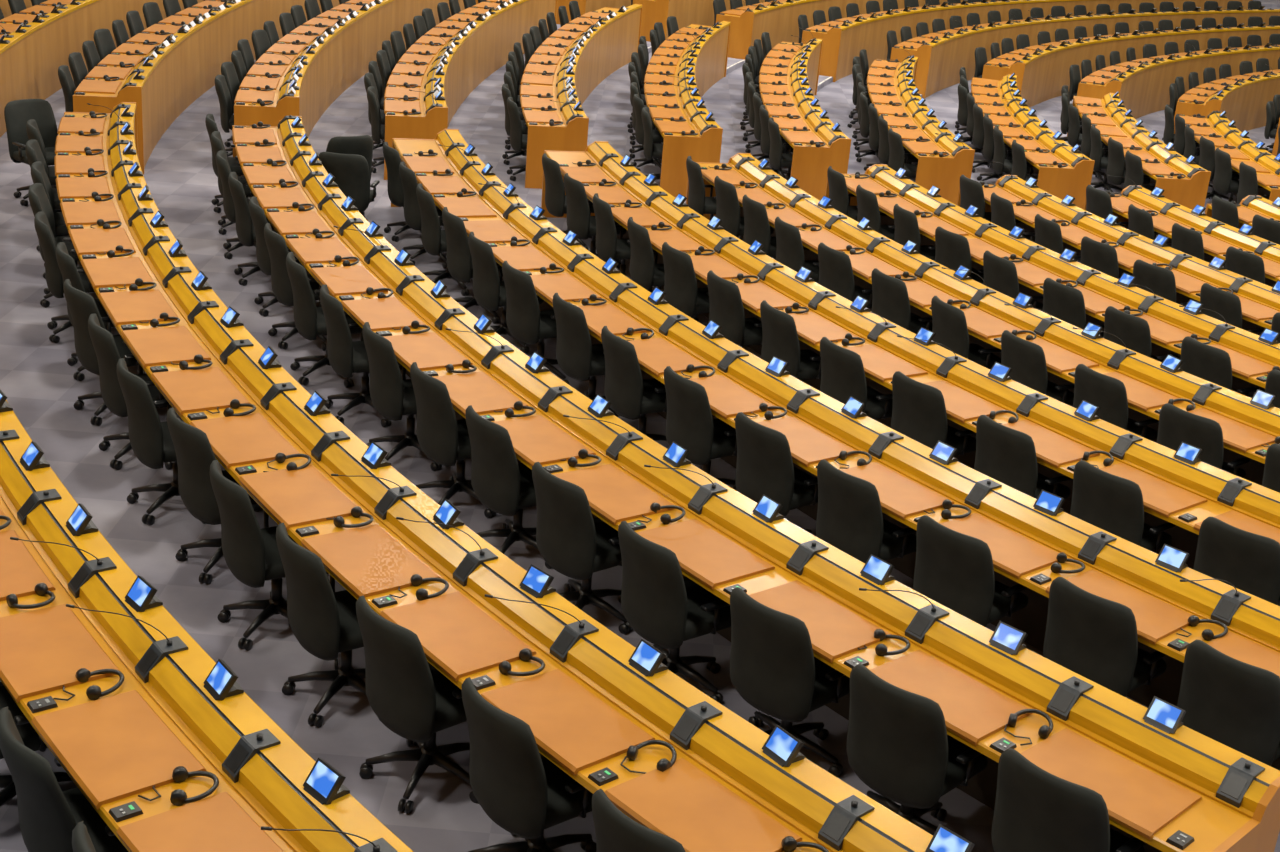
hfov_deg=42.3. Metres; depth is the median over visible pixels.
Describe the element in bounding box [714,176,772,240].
office chair
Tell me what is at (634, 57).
office chair
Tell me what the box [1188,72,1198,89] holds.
office chair
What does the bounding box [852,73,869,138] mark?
office chair
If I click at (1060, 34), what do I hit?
office chair
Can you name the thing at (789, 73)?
curved desk
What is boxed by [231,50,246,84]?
office chair
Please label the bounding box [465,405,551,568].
office chair
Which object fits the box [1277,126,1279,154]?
office chair
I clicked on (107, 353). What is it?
office chair
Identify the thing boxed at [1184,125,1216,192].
office chair
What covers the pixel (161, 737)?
curved desk
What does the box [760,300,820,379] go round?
office chair
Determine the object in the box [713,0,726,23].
office chair
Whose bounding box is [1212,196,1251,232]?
office chair
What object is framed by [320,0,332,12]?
office chair
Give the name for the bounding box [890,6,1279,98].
curved desk
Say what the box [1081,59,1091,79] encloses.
office chair
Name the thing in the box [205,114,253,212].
office chair
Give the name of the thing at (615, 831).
office chair
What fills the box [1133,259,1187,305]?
office chair
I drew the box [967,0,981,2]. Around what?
office chair
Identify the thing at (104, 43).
office chair
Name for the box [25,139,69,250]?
office chair
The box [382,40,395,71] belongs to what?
office chair
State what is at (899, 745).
office chair
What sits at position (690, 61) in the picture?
curved desk
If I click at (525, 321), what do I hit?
office chair
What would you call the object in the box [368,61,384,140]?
office chair
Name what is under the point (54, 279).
office chair
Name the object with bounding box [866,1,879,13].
office chair
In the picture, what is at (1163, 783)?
curved desk
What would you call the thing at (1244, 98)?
curved desk
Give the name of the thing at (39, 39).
curved desk
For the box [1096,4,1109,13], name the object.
office chair
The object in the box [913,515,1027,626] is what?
office chair
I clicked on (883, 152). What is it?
office chair
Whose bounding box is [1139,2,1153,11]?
office chair
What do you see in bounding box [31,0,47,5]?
office chair
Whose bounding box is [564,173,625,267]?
office chair
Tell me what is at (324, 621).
office chair
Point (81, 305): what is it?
office chair
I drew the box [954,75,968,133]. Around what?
office chair
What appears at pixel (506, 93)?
office chair
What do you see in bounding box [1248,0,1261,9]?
office chair
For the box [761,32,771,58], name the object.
office chair
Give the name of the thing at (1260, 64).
office chair
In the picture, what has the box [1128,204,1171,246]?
office chair
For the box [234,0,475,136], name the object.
curved desk
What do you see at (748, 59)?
office chair
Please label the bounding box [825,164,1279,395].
curved desk
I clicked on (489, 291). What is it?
office chair
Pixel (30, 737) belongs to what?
office chair
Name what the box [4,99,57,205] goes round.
office chair
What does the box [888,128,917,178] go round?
office chair
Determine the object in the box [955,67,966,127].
office chair
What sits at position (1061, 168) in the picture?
curved desk
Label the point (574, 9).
office chair
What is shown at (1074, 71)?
office chair
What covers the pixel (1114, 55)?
office chair
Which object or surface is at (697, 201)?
office chair
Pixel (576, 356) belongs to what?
office chair
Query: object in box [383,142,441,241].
office chair
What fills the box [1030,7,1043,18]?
office chair
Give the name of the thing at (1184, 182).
curved desk
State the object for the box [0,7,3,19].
office chair
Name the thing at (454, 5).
office chair
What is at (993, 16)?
office chair
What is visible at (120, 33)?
office chair
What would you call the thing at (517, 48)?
office chair
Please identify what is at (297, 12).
office chair
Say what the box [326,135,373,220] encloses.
office chair
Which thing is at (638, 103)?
office chair
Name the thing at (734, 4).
office chair
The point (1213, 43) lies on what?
office chair
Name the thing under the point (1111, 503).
office chair
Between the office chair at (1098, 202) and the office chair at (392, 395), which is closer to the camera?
the office chair at (392, 395)
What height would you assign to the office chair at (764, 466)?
0.925 m
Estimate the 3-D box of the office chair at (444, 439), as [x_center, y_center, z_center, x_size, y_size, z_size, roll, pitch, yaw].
[-1.110,0.063,10.341,0.629,0.925,0.594,-14,28,-39]
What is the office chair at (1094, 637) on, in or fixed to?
on the floor
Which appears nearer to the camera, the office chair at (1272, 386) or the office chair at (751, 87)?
the office chair at (1272, 386)
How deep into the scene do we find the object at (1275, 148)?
27.01 m
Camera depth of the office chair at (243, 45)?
20.59 m
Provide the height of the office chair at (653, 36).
0.925 m
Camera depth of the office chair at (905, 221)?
16.46 m
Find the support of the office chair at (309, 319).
on the floor
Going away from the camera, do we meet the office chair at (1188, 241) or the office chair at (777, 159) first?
the office chair at (1188, 241)
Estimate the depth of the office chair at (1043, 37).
31.53 m
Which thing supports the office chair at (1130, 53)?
on the floor
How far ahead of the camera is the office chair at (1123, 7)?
36.49 m
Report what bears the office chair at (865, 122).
on the floor
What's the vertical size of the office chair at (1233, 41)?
0.925 m
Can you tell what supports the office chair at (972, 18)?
on the floor
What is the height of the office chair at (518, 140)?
0.925 m
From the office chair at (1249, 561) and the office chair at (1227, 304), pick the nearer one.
the office chair at (1249, 561)
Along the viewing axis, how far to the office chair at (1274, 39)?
34.83 m
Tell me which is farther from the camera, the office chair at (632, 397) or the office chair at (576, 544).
the office chair at (632, 397)
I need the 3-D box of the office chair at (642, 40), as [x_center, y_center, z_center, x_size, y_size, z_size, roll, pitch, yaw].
[0.270,-5.441,25.256,0.629,0.925,0.594,1,22,-9]
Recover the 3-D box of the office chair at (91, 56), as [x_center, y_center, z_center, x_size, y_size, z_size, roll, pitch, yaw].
[-6.137,-3.976,19.244,0.629,0.925,0.594,-2,23,-18]
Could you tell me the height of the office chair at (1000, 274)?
0.925 m
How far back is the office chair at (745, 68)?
24.09 m
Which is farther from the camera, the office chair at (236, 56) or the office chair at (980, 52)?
the office chair at (980, 52)
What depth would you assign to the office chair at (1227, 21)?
36.41 m
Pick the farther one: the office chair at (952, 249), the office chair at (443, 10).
the office chair at (443, 10)
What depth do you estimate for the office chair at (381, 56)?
21.00 m
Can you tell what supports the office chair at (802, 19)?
on the floor
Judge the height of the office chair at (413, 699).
0.925 m
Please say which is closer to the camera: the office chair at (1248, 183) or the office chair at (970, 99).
the office chair at (1248, 183)
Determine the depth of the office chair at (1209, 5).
38.42 m
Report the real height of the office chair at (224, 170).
0.925 m
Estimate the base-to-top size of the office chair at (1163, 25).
0.925 m
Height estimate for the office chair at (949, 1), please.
0.925 m
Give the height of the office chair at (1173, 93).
0.925 m
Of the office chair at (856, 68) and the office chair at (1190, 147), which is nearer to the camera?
the office chair at (1190, 147)
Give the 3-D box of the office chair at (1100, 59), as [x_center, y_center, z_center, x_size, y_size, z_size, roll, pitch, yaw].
[8.435,-6.146,29.721,0.629,0.925,0.594,11,22,16]
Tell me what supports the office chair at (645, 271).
on the floor
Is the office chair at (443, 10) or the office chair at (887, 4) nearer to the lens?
the office chair at (443, 10)
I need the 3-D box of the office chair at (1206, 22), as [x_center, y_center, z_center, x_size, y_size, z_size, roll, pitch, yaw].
[12.449,-8.338,35.870,0.629,0.925,0.594,22,28,38]
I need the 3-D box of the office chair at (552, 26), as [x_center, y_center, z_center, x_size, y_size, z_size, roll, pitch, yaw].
[-1.193,-6.055,26.261,0.629,0.925,0.594,2,22,-7]
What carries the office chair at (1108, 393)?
on the floor
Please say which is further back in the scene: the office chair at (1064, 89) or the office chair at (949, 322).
the office chair at (1064, 89)
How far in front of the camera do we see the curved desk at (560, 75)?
22.68 m
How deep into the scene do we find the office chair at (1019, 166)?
20.98 m
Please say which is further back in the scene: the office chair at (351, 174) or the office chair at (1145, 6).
the office chair at (1145, 6)
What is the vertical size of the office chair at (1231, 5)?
0.925 m
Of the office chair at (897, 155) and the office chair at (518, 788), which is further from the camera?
the office chair at (897, 155)
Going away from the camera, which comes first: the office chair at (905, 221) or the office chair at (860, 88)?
the office chair at (905, 221)
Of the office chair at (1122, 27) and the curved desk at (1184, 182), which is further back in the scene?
the office chair at (1122, 27)
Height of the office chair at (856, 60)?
0.925 m
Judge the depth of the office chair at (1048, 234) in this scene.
16.88 m
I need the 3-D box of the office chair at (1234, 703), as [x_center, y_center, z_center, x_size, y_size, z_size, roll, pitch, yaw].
[2.901,1.440,7.950,0.594,0.925,0.629,20,26,33]
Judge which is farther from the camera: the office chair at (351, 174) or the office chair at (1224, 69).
the office chair at (1224, 69)
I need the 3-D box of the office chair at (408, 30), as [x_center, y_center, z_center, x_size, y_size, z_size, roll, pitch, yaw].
[-3.052,-5.193,23.449,0.629,0.925,0.594,2,22,-8]
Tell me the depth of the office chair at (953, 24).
32.02 m
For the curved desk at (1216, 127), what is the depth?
23.65 m
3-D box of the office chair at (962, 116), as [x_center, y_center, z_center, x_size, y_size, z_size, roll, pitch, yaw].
[5.072,-4.673,25.046,0.629,0.925,0.594,0,22,-11]
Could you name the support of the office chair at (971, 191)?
on the floor
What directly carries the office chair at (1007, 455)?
on the floor
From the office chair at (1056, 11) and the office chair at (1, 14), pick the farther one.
the office chair at (1056, 11)
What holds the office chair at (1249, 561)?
on the floor
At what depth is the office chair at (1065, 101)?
25.30 m
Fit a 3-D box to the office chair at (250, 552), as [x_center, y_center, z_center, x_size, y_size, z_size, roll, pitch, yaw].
[-1.869,0.628,8.513,0.629,0.925,0.594,-14,29,-40]
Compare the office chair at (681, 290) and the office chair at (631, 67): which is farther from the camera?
the office chair at (631, 67)
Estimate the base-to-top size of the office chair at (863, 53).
0.925 m
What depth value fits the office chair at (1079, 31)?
32.74 m
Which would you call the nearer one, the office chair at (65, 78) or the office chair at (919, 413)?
the office chair at (919, 413)
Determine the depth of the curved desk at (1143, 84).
30.39 m
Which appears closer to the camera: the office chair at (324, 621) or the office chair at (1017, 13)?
the office chair at (324, 621)
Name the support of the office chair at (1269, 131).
on the floor
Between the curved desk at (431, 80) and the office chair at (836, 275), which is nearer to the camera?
the office chair at (836, 275)
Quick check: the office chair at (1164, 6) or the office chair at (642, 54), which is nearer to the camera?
the office chair at (642, 54)
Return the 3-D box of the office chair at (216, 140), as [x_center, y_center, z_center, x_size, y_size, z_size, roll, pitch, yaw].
[-3.764,-2.316,15.790,0.629,0.925,0.594,-5,24,-24]
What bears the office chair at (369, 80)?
on the floor
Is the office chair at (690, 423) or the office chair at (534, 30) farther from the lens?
the office chair at (534, 30)
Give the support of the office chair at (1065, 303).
on the floor
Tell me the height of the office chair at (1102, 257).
0.925 m
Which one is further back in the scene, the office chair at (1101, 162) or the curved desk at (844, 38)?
the curved desk at (844, 38)
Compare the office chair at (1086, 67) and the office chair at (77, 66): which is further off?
the office chair at (1086, 67)
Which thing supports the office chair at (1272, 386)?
on the floor
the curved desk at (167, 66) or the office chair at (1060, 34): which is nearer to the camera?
the curved desk at (167, 66)
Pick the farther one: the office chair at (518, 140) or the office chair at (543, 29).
the office chair at (543, 29)
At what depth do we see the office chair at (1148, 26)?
34.45 m
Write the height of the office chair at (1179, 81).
0.925 m
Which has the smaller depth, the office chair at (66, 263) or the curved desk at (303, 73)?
the office chair at (66, 263)
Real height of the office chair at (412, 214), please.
0.925 m
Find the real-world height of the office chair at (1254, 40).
0.925 m
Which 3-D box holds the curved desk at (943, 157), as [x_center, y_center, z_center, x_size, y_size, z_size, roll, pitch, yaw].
[3.809,-4.419,23.929,1.021,1.078,7.665,5,22,2]
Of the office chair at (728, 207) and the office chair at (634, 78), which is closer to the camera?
the office chair at (728, 207)
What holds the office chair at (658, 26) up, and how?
on the floor
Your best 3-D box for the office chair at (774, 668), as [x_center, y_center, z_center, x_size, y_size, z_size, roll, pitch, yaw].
[0.737,1.187,7.892,0.594,0.925,0.629,19,26,33]
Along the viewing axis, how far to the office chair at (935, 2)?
34.36 m
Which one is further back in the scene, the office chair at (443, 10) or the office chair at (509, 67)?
the office chair at (443, 10)
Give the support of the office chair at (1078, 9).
on the floor
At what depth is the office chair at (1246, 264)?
16.61 m
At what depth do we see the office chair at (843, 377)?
11.76 m
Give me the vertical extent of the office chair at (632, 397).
0.925 m
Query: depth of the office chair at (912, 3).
33.79 m
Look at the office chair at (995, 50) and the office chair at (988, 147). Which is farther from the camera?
the office chair at (995, 50)
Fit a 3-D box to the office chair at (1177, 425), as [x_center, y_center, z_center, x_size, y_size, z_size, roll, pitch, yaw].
[3.912,0.288,11.549,0.594,0.925,0.629,22,27,37]
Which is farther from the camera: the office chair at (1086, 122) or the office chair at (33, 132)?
the office chair at (1086, 122)
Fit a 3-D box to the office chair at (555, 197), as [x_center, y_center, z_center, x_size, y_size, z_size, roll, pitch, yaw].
[-0.695,-2.280,16.826,0.629,0.925,0.594,-8,25,-29]
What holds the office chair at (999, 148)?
on the floor
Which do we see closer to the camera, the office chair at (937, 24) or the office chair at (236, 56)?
the office chair at (236, 56)
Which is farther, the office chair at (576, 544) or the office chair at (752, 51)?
the office chair at (752, 51)
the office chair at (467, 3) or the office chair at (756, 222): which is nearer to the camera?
the office chair at (756, 222)
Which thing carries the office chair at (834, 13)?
on the floor
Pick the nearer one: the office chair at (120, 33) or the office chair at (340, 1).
the office chair at (120, 33)
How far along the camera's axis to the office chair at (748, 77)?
23.34 m
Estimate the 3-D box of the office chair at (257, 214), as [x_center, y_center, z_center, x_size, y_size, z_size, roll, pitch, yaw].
[-2.902,-1.404,13.669,0.629,0.925,0.594,-8,25,-29]
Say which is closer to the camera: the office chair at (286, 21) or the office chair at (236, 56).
the office chair at (236, 56)
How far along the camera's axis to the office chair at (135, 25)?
21.41 m
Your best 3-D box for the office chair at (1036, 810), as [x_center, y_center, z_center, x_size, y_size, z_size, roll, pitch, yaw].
[1.758,1.716,6.772,0.594,0.925,0.629,19,25,31]
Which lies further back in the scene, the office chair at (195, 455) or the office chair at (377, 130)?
the office chair at (377, 130)
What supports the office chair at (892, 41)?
on the floor
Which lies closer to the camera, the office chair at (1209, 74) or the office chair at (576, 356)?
the office chair at (576, 356)
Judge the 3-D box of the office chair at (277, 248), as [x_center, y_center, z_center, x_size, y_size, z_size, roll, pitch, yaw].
[-2.618,-1.109,12.982,0.629,0.925,0.594,-11,26,-35]
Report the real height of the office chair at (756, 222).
0.925 m
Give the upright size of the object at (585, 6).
1.051 m
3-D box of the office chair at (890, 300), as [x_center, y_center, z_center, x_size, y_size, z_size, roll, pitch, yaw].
[2.271,-0.871,14.131,0.629,0.925,0.594,-12,27,-36]
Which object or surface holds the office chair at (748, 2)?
on the floor
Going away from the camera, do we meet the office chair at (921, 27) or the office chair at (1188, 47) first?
the office chair at (921, 27)
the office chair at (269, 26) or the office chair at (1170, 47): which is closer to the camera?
the office chair at (269, 26)
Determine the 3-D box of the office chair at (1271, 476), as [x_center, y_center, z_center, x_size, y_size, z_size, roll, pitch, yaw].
[4.429,0.565,10.959,0.594,0.925,0.629,24,28,39]
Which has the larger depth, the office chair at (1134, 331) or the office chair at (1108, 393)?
the office chair at (1134, 331)
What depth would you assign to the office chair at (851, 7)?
31.85 m
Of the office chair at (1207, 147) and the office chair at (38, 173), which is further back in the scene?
the office chair at (1207, 147)
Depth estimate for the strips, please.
29.00 m
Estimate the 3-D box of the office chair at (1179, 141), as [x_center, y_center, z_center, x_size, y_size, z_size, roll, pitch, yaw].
[8.353,-4.212,25.053,0.629,0.925,0.594,3,22,-5]
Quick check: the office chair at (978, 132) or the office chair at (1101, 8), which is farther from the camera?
the office chair at (1101, 8)
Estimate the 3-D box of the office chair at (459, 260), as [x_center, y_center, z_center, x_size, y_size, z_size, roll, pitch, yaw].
[-1.385,-1.397,14.209,0.629,0.925,0.594,-10,26,-33]
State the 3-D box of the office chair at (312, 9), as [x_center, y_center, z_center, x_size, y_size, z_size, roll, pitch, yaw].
[-4.632,-5.808,24.431,0.629,0.925,0.594,3,22,-3]
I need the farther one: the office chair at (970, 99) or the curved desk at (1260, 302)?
the office chair at (970, 99)
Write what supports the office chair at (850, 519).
on the floor
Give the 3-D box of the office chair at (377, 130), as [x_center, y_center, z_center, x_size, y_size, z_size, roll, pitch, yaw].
[-2.812,-3.375,18.907,0.629,0.925,0.594,-3,23,-18]
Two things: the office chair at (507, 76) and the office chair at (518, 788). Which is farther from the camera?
the office chair at (507, 76)
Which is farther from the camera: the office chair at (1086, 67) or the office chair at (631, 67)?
the office chair at (1086, 67)
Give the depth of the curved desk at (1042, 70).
31.07 m
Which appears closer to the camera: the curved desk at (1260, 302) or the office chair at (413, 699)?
the office chair at (413, 699)
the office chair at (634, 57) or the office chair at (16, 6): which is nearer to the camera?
the office chair at (16, 6)
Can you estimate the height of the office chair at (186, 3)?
0.925 m
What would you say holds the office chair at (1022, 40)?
on the floor
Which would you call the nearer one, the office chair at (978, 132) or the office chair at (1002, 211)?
the office chair at (1002, 211)
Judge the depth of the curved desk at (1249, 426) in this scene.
13.40 m
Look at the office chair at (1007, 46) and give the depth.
30.22 m
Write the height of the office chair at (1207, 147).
0.925 m
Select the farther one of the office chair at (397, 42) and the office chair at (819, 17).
the office chair at (819, 17)
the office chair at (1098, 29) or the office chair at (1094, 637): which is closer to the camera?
the office chair at (1094, 637)
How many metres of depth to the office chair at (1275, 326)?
14.36 m
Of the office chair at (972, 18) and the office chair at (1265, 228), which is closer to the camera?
the office chair at (1265, 228)
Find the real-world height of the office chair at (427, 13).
0.925 m
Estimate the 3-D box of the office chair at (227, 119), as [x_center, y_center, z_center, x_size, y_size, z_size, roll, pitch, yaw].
[-4.399,-3.398,18.390,0.629,0.925,0.594,-3,23,-19]
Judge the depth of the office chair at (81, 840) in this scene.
5.31 m
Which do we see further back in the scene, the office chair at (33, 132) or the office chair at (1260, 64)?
the office chair at (1260, 64)
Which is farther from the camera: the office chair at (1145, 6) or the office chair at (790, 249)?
the office chair at (1145, 6)
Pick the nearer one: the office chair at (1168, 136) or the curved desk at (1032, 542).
the curved desk at (1032, 542)
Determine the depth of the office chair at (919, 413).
11.19 m
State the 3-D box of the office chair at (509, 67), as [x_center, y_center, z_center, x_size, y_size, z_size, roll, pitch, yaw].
[-1.470,-4.289,21.737,0.629,0.925,0.594,-2,22,-16]
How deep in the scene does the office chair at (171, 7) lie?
22.93 m
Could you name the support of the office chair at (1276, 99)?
on the floor
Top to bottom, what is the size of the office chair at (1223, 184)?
0.925 m
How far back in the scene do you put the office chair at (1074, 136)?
24.48 m
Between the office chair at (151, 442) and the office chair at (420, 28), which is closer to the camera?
the office chair at (151, 442)
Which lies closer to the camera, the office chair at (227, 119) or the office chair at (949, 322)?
the office chair at (949, 322)
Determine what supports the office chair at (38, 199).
on the floor
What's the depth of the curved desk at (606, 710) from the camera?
7.64 m
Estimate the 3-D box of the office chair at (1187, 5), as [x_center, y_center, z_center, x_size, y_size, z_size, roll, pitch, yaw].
[12.694,-9.210,37.890,0.629,0.925,0.594,21,27,36]
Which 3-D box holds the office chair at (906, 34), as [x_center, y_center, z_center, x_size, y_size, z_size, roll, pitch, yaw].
[4.985,-6.722,29.968,0.629,0.925,0.594,11,22,15]
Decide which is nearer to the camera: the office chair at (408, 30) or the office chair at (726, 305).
the office chair at (726, 305)
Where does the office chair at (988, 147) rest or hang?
on the floor
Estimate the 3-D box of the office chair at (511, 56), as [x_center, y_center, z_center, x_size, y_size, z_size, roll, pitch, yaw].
[-1.496,-4.571,22.446,0.629,0.925,0.594,0,22,-13]
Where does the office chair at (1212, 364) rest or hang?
on the floor
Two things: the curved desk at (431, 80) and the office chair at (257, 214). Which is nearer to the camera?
the office chair at (257, 214)
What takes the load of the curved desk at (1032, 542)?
on the floor
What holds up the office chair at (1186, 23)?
on the floor
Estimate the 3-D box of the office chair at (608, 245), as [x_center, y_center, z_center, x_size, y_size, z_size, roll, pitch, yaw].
[-0.143,-1.673,15.409,0.629,0.925,0.594,-6,24,-26]
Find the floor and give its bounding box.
[0,0,1279,851]
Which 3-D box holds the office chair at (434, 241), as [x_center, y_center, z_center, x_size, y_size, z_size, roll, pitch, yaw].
[-1.700,-1.690,14.883,0.629,0.925,0.594,-8,25,-28]
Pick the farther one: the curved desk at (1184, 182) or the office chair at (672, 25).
the office chair at (672, 25)
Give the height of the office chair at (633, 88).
0.925 m
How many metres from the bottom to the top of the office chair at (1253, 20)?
0.925 m
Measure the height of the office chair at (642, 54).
0.925 m
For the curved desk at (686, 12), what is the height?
1.085 m
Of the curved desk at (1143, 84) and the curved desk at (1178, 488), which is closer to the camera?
the curved desk at (1178, 488)
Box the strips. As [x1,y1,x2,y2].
[648,46,921,94]
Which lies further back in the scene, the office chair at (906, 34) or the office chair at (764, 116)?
the office chair at (906, 34)
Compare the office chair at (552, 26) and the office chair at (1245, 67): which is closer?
the office chair at (552, 26)
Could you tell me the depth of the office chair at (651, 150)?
19.75 m
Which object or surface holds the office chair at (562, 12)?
on the floor
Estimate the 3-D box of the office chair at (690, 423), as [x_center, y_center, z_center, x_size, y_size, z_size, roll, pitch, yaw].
[0.464,0.068,10.901,0.629,0.925,0.594,-14,28,-39]
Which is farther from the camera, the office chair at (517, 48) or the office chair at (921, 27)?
the office chair at (921, 27)
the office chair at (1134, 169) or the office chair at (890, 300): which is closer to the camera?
the office chair at (890, 300)
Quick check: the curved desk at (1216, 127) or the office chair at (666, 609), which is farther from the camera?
the curved desk at (1216, 127)
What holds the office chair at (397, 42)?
on the floor
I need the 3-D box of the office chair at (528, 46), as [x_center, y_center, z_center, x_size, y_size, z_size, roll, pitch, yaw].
[-1.417,-5.190,24.027,0.629,0.925,0.594,2,22,-6]
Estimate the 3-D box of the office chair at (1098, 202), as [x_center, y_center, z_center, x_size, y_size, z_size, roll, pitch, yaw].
[5.429,-2.291,19.102,0.629,0.925,0.594,-7,24,-27]
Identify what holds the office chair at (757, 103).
on the floor
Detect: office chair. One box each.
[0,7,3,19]
[0,685,72,806]
[0,707,128,851]
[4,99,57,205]
[8,0,26,14]
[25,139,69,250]
[26,119,61,212]
[28,183,79,306]
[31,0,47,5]
[31,161,81,278]
[34,212,94,342]
[56,242,114,380]
[58,65,75,111]
[63,279,137,425]
[68,52,87,87]
[72,821,95,851]
[82,41,100,72]
[88,313,173,469]
[94,29,115,59]
[112,20,128,46]
[117,358,204,524]
[126,10,144,37]
[143,2,162,27]
[163,0,180,17]
[167,408,259,584]
[182,0,197,8]
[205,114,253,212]
[210,460,296,650]
[211,131,253,234]
[215,75,233,156]
[216,150,265,258]
[221,62,239,146]
[228,172,276,285]
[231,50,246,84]
[237,39,254,72]
[249,197,321,316]
[251,29,270,60]
[263,21,278,45]
[264,223,326,350]
[276,523,378,727]
[279,13,295,36]
[286,252,369,386]
[291,5,306,27]
[304,0,320,20]
[319,152,379,211]
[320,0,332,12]
[320,284,401,426]
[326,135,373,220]
[339,0,349,3]
[356,595,477,813]
[362,322,441,470]
[364,73,384,148]
[367,86,384,172]
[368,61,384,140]
[376,50,390,96]
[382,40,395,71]
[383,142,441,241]
[390,31,405,63]
[399,162,446,268]
[403,23,416,50]
[410,362,495,517]
[413,16,427,39]
[416,183,472,295]
[422,8,435,30]
[437,2,450,22]
[442,207,502,323]
[449,0,460,15]
[461,677,596,851]
[463,0,475,8]
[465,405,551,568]
[468,232,543,353]
[502,84,527,164]
[502,261,568,384]
[504,72,523,149]
[506,61,520,135]
[507,97,527,180]
[508,51,519,94]
[513,42,524,84]
[522,33,534,66]
[529,26,541,50]
[532,462,631,633]
[538,19,548,42]
[542,153,595,249]
[546,12,556,35]
[552,293,619,418]
[558,6,568,26]
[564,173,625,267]
[569,1,580,20]
[592,789,684,851]
[593,193,654,292]
[601,326,666,440]
[618,521,730,702]
[627,62,646,132]
[627,217,664,289]
[629,82,658,158]
[630,52,644,119]
[630,72,646,144]
[632,94,663,172]
[638,44,647,83]
[639,36,648,61]
[641,107,662,179]
[650,29,658,55]
[654,22,665,45]
[662,242,709,321]
[664,366,736,490]
[667,16,678,36]
[686,156,716,219]
[707,270,762,348]
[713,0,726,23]
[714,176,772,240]
[730,0,742,8]
[730,587,849,776]
[735,412,817,532]
[740,63,761,129]
[742,195,776,257]
[743,54,759,118]
[743,72,762,140]
[745,0,759,5]
[745,46,758,107]
[745,82,760,152]
[752,92,780,159]
[754,39,763,75]
[759,105,792,178]
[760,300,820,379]
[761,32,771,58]
[768,117,792,179]
[774,217,818,281]
[798,15,808,42]
[813,10,825,25]
[816,459,916,562]
[818,242,872,308]
[820,337,892,419]
[827,166,880,220]
[828,6,841,20]
[846,3,859,16]
[846,664,986,834]
[847,64,870,127]
[849,56,867,118]
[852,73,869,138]
[853,82,868,149]
[855,49,868,107]
[855,92,880,162]
[856,185,894,240]
[864,103,904,170]
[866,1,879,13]
[871,268,932,333]
[878,115,917,164]
[883,0,897,10]
[887,30,897,58]
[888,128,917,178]
[891,371,975,455]
[893,204,935,260]
[900,26,911,41]
[904,0,918,7]
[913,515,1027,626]
[916,22,928,36]
[925,0,939,5]
[931,296,1000,369]
[932,19,945,32]
[935,226,983,283]
[947,0,960,3]
[949,16,962,28]
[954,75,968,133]
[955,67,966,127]
[957,84,972,143]
[960,175,990,221]
[966,93,982,154]
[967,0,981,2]
[967,13,980,25]
[972,103,1007,172]
[974,47,987,77]
[974,415,1071,498]
[977,114,1011,182]
[983,250,1042,310]
[988,10,1000,22]
[990,43,1000,59]
[990,192,1034,242]
[991,748,1145,851]
[993,126,1033,174]
[1001,38,1013,54]
[1001,330,1074,405]
[1009,9,1022,20]
[1011,140,1037,184]
[1016,34,1029,49]
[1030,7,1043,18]
[1034,214,1080,262]
[1037,31,1050,44]
[1042,278,1103,337]
[1043,577,1166,696]
[1051,6,1065,16]
[1055,29,1068,41]
[1060,85,1080,140]
[1061,93,1081,150]
[1067,103,1104,169]
[1069,64,1080,100]
[1070,460,1175,552]
[1073,364,1158,440]
[1074,5,1086,15]
[1074,26,1086,38]
[1080,236,1119,278]
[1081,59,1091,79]
[1081,114,1107,181]
[1086,185,1127,228]
[1090,125,1125,191]
[1093,24,1107,35]
[1095,55,1105,70]
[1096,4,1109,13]
[1104,306,1178,361]
[1106,137,1149,189]
[1110,51,1120,65]
[1115,22,1129,33]
[1118,3,1131,12]
[1124,150,1155,190]
[1126,47,1135,61]
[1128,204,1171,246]
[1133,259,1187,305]
[1138,21,1153,32]
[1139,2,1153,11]
[1143,44,1156,57]
[1157,403,1249,477]
[1158,20,1173,30]
[1160,2,1173,11]
[1162,83,1177,139]
[1163,104,1196,144]
[1164,42,1178,54]
[1171,223,1224,265]
[1173,114,1199,155]
[1175,77,1184,98]
[1177,639,1279,765]
[1180,336,1259,397]
[1181,18,1195,29]
[1183,1,1195,10]
[1184,39,1199,52]
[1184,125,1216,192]
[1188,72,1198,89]
[1193,517,1279,605]
[1198,136,1239,199]
[1200,283,1264,334]
[1202,18,1216,28]
[1203,67,1215,83]
[1204,1,1218,9]
[1207,38,1221,49]
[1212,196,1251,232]
[1213,148,1239,201]
[1219,64,1231,78]
[1223,17,1236,27]
[1225,246,1264,283]
[1227,1,1242,9]
[1228,36,1241,47]
[1237,162,1269,203]
[1239,61,1252,74]
[1247,35,1261,46]
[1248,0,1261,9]
[1248,16,1262,25]
[1252,215,1279,244]
[1256,58,1269,71]
[1262,444,1279,492]
[1264,101,1277,153]
[1265,94,1279,150]
[1265,370,1279,408]
[1269,16,1279,25]
[1269,34,1279,44]
[1271,312,1279,341]
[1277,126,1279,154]
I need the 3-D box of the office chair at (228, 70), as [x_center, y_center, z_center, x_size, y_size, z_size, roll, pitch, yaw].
[-4.519,-3.704,19.137,0.629,0.925,0.594,0,22,-12]

